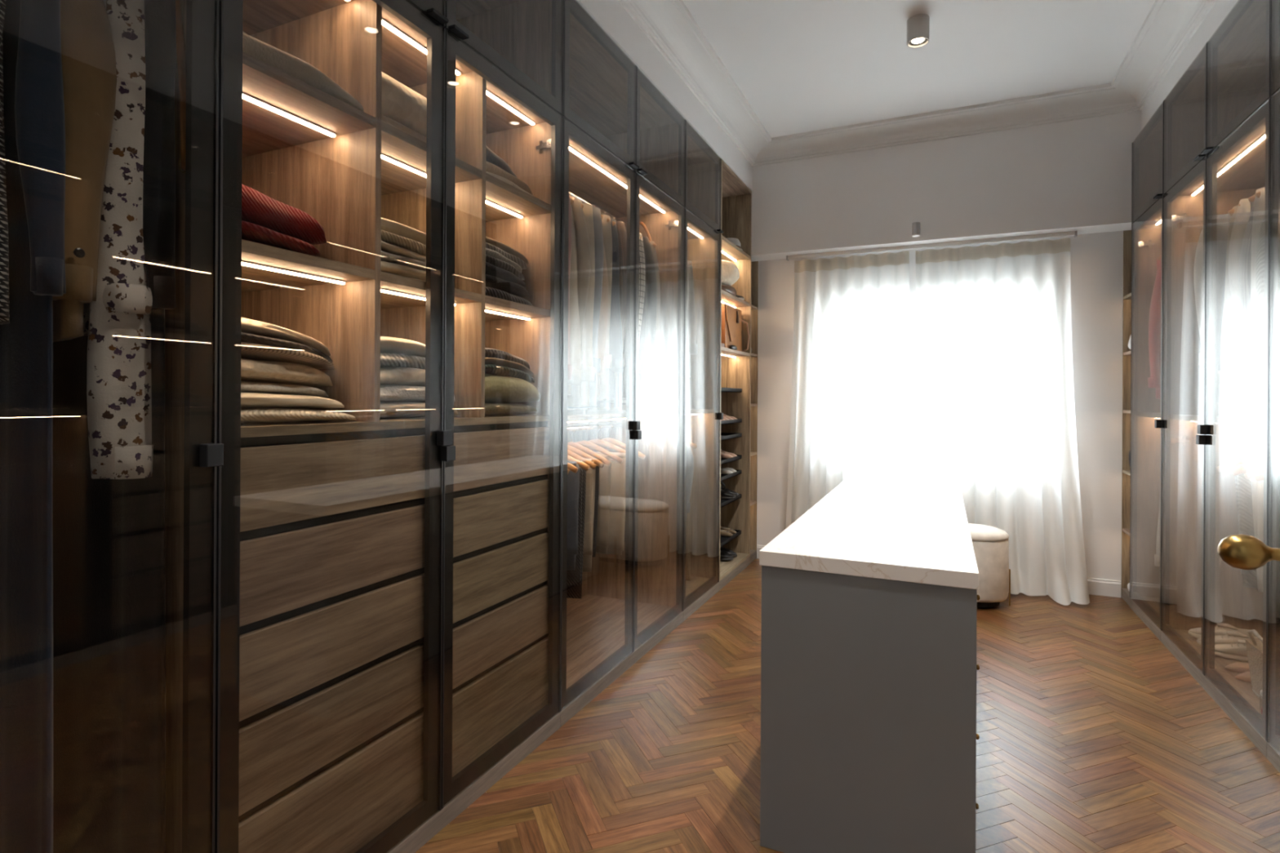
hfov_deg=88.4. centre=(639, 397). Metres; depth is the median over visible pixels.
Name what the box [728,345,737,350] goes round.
case
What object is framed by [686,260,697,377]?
blouse
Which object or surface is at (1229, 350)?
shirt
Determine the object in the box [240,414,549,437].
shelf
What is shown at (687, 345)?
blouse
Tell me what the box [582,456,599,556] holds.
trousers
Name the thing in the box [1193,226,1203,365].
shirt
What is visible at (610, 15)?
wall
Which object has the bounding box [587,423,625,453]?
hanger
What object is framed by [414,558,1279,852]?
floor
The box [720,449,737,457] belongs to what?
shoe
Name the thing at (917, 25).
light
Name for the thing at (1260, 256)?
shirt
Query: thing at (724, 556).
sneaker
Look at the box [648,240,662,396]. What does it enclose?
jacket
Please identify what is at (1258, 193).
hanger
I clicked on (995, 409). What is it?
curtain
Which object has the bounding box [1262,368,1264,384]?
shirt
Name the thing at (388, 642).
wardrobe
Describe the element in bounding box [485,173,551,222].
shelf
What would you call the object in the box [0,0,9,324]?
blouse
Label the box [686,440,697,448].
hanger
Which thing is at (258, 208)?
sweater
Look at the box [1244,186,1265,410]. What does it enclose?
shirt
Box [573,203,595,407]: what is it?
shirt
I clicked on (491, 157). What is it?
sweater
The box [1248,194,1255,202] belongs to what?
hanger
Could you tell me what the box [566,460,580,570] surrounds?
trousers
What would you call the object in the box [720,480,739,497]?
sneaker
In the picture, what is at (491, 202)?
light
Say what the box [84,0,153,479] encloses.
garment
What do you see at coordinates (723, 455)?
shoe
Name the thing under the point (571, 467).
hanger
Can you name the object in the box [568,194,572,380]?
shirt
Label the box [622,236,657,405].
jacket
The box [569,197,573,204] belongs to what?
hanger
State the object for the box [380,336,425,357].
sweater
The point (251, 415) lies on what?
sweater
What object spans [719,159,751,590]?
cabinet
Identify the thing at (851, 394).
curtain
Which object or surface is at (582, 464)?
hanger
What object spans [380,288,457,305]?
light
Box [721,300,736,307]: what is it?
light
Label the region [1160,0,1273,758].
wardrobe
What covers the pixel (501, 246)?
sweater
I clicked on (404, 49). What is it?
shelf
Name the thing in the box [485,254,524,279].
sweater
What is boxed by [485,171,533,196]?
sweater
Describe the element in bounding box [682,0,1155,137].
ceiling
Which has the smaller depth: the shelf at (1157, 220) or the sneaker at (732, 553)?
the shelf at (1157, 220)
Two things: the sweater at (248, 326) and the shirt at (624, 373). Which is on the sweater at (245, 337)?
the sweater at (248, 326)
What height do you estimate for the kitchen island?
0.765 m
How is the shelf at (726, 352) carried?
attached to the cabinet
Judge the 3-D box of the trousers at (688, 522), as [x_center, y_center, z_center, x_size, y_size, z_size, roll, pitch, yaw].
[0.243,0.699,4.079,0.160,0.852,0.068,0,0,30]
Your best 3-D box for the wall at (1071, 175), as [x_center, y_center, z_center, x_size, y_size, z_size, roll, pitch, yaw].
[1.984,-1.455,4.613,3.750,0.829,0.565,0,0,25]
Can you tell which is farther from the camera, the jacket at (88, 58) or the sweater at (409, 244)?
the sweater at (409, 244)
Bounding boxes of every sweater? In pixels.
[240,317,331,355]
[240,332,332,361]
[240,342,333,368]
[240,358,333,386]
[240,381,328,396]
[240,392,344,408]
[240,407,355,422]
[241,183,326,244]
[241,220,319,256]
[379,384,455,402]
[379,401,458,417]
[380,240,426,262]
[380,250,426,271]
[380,261,426,280]
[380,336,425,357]
[380,352,425,369]
[380,365,425,386]
[381,71,426,137]
[381,114,426,142]
[381,217,426,245]
[381,230,426,256]
[484,286,533,306]
[484,347,530,368]
[484,357,533,377]
[484,364,534,382]
[484,373,540,402]
[484,402,537,415]
[485,145,516,177]
[485,160,532,195]
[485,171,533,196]
[485,236,528,264]
[485,242,527,269]
[485,248,522,273]
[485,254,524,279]
[485,262,526,288]
[485,274,529,298]
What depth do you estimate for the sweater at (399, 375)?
1.91 m
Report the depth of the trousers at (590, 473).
2.91 m
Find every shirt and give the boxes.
[567,199,591,406]
[567,206,603,408]
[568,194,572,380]
[568,204,582,395]
[569,195,608,395]
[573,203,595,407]
[580,200,612,400]
[596,217,623,402]
[600,213,639,399]
[685,443,693,519]
[1147,259,1160,399]
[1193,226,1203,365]
[1216,213,1248,404]
[1217,204,1240,399]
[1227,198,1250,399]
[1238,200,1263,412]
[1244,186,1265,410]
[1255,212,1265,383]
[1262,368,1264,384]
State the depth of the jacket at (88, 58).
1.14 m
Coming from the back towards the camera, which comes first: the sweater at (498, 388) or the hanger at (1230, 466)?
the hanger at (1230, 466)
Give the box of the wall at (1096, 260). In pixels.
[751,230,1125,597]
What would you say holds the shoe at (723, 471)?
on the cabinet
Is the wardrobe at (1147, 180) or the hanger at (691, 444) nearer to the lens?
the wardrobe at (1147, 180)
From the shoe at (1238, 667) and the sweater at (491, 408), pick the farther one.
the shoe at (1238, 667)
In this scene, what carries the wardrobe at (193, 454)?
on the floor
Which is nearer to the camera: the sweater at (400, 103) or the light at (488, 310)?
the sweater at (400, 103)
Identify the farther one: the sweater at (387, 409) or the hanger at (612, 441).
the hanger at (612, 441)
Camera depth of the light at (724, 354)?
4.68 m
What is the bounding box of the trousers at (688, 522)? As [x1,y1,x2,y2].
[685,442,691,580]
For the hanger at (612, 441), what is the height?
0.181 m
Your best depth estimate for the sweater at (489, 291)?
2.23 m
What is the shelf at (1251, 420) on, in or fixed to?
attached to the wardrobe at (1216, 118)
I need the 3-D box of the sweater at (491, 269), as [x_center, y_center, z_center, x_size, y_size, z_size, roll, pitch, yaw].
[-0.622,-0.436,2.340,0.344,0.053,0.379,0,0,25]
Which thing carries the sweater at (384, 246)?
on the sweater at (384, 256)
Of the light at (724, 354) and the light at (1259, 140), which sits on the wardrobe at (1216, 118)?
the light at (1259, 140)
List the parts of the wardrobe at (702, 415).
panel, panel, panel, door, handle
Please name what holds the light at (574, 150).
on the wardrobe at (624, 143)
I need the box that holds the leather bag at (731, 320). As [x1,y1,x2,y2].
[721,303,749,351]
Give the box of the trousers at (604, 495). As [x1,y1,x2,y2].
[588,454,611,553]
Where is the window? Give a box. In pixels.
[909,306,916,459]
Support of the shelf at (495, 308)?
attached to the wardrobe at (388, 642)
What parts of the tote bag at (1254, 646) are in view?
rope handle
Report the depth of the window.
4.67 m
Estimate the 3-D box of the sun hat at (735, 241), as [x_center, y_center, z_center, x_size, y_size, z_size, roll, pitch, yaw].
[0.631,-1.082,4.663,0.194,0.085,0.194,0,0,25]
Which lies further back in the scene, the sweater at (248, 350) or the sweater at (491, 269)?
the sweater at (491, 269)
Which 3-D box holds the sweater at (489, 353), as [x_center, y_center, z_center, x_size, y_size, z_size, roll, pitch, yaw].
[-0.602,-0.136,2.327,0.344,0.071,0.375,0,0,25]
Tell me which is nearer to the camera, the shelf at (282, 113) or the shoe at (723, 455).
the shelf at (282, 113)
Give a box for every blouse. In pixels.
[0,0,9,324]
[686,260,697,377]
[686,271,688,353]
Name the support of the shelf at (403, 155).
attached to the wardrobe at (388, 642)
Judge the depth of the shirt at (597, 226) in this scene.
2.82 m
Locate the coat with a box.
[1154,501,1159,566]
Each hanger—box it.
[567,425,611,466]
[567,444,604,467]
[567,449,596,469]
[567,454,590,471]
[567,462,577,473]
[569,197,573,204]
[575,424,622,464]
[586,422,645,459]
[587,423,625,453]
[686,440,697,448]
[1216,453,1263,471]
[1227,208,1234,216]
[1231,461,1263,475]
[1244,468,1263,479]
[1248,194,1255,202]
[1253,472,1263,481]
[1255,191,1260,198]
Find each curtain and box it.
[785,250,910,528]
[915,237,1089,605]
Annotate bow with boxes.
[1128,335,1130,349]
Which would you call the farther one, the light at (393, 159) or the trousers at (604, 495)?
the trousers at (604, 495)
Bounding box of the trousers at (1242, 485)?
[1234,464,1263,588]
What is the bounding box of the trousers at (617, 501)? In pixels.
[594,451,625,555]
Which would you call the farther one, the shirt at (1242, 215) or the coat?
the coat
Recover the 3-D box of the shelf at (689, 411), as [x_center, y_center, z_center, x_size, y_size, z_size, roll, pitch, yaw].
[0.095,0.083,4.006,0.556,0.024,0.598,0,0,25]
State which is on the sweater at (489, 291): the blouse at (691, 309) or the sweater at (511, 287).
the sweater at (511, 287)
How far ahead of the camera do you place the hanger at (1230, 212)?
2.76 m
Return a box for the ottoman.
[968,523,1010,607]
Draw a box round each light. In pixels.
[241,260,346,284]
[242,92,337,137]
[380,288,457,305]
[381,153,426,177]
[382,17,461,75]
[484,308,531,319]
[485,199,524,217]
[486,89,535,124]
[567,416,661,422]
[568,146,666,213]
[687,226,703,238]
[721,249,736,261]
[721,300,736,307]
[721,353,735,357]
[906,13,929,48]
[1155,218,1161,225]
[1191,133,1265,195]
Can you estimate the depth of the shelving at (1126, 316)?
4.06 m
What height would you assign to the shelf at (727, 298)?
0.022 m
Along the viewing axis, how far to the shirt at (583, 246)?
2.70 m
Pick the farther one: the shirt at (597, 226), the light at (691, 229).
the light at (691, 229)
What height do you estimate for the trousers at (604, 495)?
0.472 m
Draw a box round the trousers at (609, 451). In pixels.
[592,449,625,542]
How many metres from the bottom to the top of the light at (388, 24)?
0.008 m
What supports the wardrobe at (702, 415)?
on the floor
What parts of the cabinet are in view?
panel, panel, panel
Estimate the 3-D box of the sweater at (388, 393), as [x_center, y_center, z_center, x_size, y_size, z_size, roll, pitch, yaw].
[-0.805,-0.014,1.961,0.350,0.054,0.376,0,0,25]
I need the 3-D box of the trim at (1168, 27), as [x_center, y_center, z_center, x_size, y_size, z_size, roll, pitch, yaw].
[0.936,-1.758,2.276,2.330,0.116,4.560,0,0,25]
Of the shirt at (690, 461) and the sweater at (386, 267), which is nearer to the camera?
the sweater at (386, 267)
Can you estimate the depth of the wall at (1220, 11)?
3.12 m
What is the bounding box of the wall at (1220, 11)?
[1141,0,1239,131]
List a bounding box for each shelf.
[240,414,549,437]
[241,240,375,292]
[242,0,546,133]
[242,51,376,157]
[380,271,481,309]
[381,120,482,195]
[484,295,550,320]
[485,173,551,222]
[567,409,677,422]
[568,138,672,217]
[686,408,714,414]
[687,221,710,239]
[721,235,750,261]
[721,289,750,306]
[721,346,749,356]
[1137,412,1159,418]
[1144,210,1161,225]
[1170,414,1263,427]
[1178,121,1265,195]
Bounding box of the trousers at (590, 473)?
[582,457,595,572]
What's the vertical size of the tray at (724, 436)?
0.026 m
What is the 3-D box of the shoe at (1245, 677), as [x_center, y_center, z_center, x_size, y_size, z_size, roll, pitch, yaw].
[2.543,1.111,2.638,0.235,0.089,0.071,0,0,27]
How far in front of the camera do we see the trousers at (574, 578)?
2.86 m
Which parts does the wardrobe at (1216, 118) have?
door, door, handle, handle, handle, handle, panel, panel, panel, door, door, hanging rod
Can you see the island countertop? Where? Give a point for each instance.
(900, 526)
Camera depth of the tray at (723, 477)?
4.62 m
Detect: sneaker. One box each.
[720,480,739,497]
[720,486,736,499]
[720,546,737,557]
[720,550,733,560]
[735,294,744,300]
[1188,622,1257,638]
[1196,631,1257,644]
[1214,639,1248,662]
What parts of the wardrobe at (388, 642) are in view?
door, drawer, drawer, drawer, drawer, drawer, door, handle, handle, handle, handle, panel, drawer, drawer, drawer, drawer, drawer, door, door, panel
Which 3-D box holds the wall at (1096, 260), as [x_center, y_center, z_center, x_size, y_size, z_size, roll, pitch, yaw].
[1.999,-0.045,4.661,3.750,2.650,0.240,0,0,25]
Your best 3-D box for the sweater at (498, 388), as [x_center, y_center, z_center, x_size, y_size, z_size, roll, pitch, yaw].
[-0.583,-0.035,2.319,0.366,0.107,0.377,0,0,25]
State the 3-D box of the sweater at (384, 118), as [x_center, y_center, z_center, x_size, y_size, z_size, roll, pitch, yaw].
[-0.696,-0.750,1.915,0.103,0.078,0.349,0,0,25]
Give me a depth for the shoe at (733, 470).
4.74 m
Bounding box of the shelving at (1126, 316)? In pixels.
[1121,223,1133,605]
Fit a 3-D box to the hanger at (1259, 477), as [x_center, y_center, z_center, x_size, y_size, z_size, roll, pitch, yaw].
[2.557,0.235,2.425,0.441,0.181,0.021,0,0,31]
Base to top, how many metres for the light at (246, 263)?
0.008 m
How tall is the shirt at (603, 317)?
0.893 m
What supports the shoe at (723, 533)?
on the cabinet
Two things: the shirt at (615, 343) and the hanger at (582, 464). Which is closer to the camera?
the hanger at (582, 464)
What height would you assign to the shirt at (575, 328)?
0.894 m
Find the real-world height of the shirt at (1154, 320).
0.902 m
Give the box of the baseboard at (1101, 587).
[756,544,1121,597]
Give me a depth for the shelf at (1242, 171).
2.91 m
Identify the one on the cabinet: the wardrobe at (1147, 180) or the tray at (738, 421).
the tray at (738, 421)
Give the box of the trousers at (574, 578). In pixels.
[566,459,586,599]
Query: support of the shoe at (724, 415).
on the cabinet
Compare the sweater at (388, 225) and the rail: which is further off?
the rail
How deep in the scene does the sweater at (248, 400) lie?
1.51 m
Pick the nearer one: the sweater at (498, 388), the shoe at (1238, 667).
the sweater at (498, 388)
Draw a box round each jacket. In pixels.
[53,0,116,342]
[594,221,626,408]
[622,232,645,403]
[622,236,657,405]
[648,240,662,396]
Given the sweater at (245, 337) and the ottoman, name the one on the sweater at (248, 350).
the sweater at (245, 337)
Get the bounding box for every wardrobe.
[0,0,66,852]
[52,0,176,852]
[164,0,223,852]
[214,0,564,852]
[560,0,685,727]
[683,120,723,621]
[1129,102,1165,640]
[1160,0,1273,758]
[1266,0,1279,773]
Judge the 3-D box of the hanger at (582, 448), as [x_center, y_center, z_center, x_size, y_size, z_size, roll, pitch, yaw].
[-0.320,0.220,3.083,0.441,0.181,0.021,0,0,31]
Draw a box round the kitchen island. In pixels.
[760,565,979,852]
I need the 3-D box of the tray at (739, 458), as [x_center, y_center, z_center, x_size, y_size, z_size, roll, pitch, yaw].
[0.410,0.429,4.619,0.450,0.026,0.689,0,0,25]
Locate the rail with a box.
[786,231,1077,261]
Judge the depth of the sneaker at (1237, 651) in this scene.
2.89 m
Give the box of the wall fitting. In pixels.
[911,222,920,236]
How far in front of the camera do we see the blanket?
1.48 m
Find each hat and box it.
[721,259,739,285]
[726,237,742,250]
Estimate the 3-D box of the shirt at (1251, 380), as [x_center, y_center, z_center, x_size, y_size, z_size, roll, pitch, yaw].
[2.597,-0.415,2.504,0.496,0.949,0.101,0,0,22]
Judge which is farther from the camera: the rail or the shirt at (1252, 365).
the rail
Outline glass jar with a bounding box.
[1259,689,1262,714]
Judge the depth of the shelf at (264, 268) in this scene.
1.59 m
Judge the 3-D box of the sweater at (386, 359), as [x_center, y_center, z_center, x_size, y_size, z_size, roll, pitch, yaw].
[-0.820,-0.103,1.969,0.356,0.064,0.383,0,0,25]
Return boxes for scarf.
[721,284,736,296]
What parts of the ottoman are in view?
seat, leg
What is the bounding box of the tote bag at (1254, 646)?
[1244,629,1262,701]
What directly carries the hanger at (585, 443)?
hanging from the wardrobe at (624, 143)
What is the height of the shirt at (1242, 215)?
0.899 m
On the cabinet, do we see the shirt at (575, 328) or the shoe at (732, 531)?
the shoe at (732, 531)
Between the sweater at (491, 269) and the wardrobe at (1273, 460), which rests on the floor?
the wardrobe at (1273, 460)
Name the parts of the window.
sill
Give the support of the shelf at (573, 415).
attached to the wardrobe at (624, 143)
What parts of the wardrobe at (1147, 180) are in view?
door, panel, panel, panel, handle, handle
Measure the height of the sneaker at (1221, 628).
0.090 m
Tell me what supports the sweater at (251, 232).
on the sweater
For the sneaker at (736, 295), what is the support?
on the cabinet
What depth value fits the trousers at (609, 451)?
3.40 m
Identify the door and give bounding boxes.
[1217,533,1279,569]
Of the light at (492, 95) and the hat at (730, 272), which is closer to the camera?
the light at (492, 95)
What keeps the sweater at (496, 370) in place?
on the sweater at (498, 388)
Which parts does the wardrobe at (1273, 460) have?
door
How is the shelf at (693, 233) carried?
attached to the wardrobe at (702, 415)
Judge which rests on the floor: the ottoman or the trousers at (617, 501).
the ottoman
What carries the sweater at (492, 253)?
on the sweater at (500, 264)
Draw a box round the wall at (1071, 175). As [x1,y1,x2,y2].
[751,110,1141,262]
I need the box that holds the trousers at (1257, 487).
[1250,467,1263,592]
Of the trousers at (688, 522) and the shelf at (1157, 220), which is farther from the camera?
the trousers at (688, 522)
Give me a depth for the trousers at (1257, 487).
2.68 m
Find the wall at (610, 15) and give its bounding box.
[575,0,752,191]
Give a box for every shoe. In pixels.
[720,412,736,419]
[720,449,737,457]
[720,452,733,458]
[720,467,737,472]
[720,468,733,474]
[720,525,737,534]
[720,529,733,537]
[1225,662,1249,673]
[1235,671,1251,683]
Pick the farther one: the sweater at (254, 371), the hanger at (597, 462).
the hanger at (597, 462)
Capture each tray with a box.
[720,387,742,391]
[720,418,742,424]
[720,432,742,440]
[720,454,742,464]
[720,469,741,480]
[720,493,741,507]
[720,529,741,547]
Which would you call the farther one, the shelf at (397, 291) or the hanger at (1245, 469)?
the hanger at (1245, 469)
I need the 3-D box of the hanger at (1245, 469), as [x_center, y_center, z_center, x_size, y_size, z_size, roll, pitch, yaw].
[2.653,0.235,2.634,0.441,0.181,0.021,0,0,27]
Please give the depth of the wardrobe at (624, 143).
3.34 m
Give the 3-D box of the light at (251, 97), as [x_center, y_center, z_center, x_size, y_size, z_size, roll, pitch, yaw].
[-0.871,-0.681,1.540,0.018,0.008,0.372,0,0,25]
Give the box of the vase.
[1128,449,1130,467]
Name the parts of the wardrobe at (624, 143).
panel, hanging rod, door, hanging rod, door, panel, panel, panel, handle, handle, handle, handle, door, door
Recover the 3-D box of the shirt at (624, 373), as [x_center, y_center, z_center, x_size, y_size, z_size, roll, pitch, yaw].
[-0.241,-0.449,3.248,0.512,0.911,0.094,0,0,24]
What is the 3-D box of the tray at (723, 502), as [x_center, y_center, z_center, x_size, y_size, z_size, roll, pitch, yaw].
[0.409,0.714,4.619,0.450,0.026,0.689,0,0,25]
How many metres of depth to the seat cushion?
3.82 m
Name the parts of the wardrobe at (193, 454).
panel, door, handle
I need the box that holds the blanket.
[242,32,364,111]
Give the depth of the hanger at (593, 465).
2.86 m
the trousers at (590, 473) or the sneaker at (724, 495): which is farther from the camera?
the sneaker at (724, 495)
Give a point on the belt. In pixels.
(180, 51)
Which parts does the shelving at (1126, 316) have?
panel, shelf, shelf, shelf, shelf, shelf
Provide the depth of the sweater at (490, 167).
2.27 m
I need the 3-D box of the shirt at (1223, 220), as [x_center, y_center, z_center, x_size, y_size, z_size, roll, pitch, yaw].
[2.737,-0.431,2.811,0.500,0.916,0.103,0,0,25]
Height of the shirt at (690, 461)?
0.542 m
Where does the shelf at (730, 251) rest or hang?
attached to the cabinet
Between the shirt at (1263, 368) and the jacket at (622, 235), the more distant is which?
the jacket at (622, 235)
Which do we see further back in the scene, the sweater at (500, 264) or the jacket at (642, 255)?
the jacket at (642, 255)
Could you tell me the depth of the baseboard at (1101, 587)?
4.10 m
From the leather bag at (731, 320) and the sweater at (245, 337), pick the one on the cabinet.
the leather bag at (731, 320)
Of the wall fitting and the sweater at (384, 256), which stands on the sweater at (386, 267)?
the sweater at (384, 256)
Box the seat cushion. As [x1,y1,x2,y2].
[968,523,1008,542]
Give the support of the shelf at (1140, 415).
attached to the wardrobe at (1147, 180)
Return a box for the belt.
[175,0,186,173]
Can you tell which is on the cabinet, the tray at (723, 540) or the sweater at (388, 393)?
the tray at (723, 540)
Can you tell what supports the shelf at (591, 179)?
attached to the wardrobe at (624, 143)
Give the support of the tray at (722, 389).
on the cabinet
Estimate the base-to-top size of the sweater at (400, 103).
0.114 m
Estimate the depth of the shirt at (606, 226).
2.94 m
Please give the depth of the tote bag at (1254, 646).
2.53 m
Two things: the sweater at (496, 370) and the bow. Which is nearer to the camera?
the sweater at (496, 370)
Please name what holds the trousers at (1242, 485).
hanging from the hanger at (1230, 466)
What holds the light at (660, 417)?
attached to the wardrobe at (624, 143)
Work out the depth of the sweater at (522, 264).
2.38 m
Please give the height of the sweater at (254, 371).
0.069 m
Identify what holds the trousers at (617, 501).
hanging from the hanger at (597, 442)
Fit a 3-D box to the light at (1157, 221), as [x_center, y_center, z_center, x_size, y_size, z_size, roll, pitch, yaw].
[2.876,-1.003,3.558,0.018,0.008,0.541,0,0,25]
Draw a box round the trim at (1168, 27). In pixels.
[617,0,1217,166]
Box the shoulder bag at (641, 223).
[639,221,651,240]
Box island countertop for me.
[759,470,978,590]

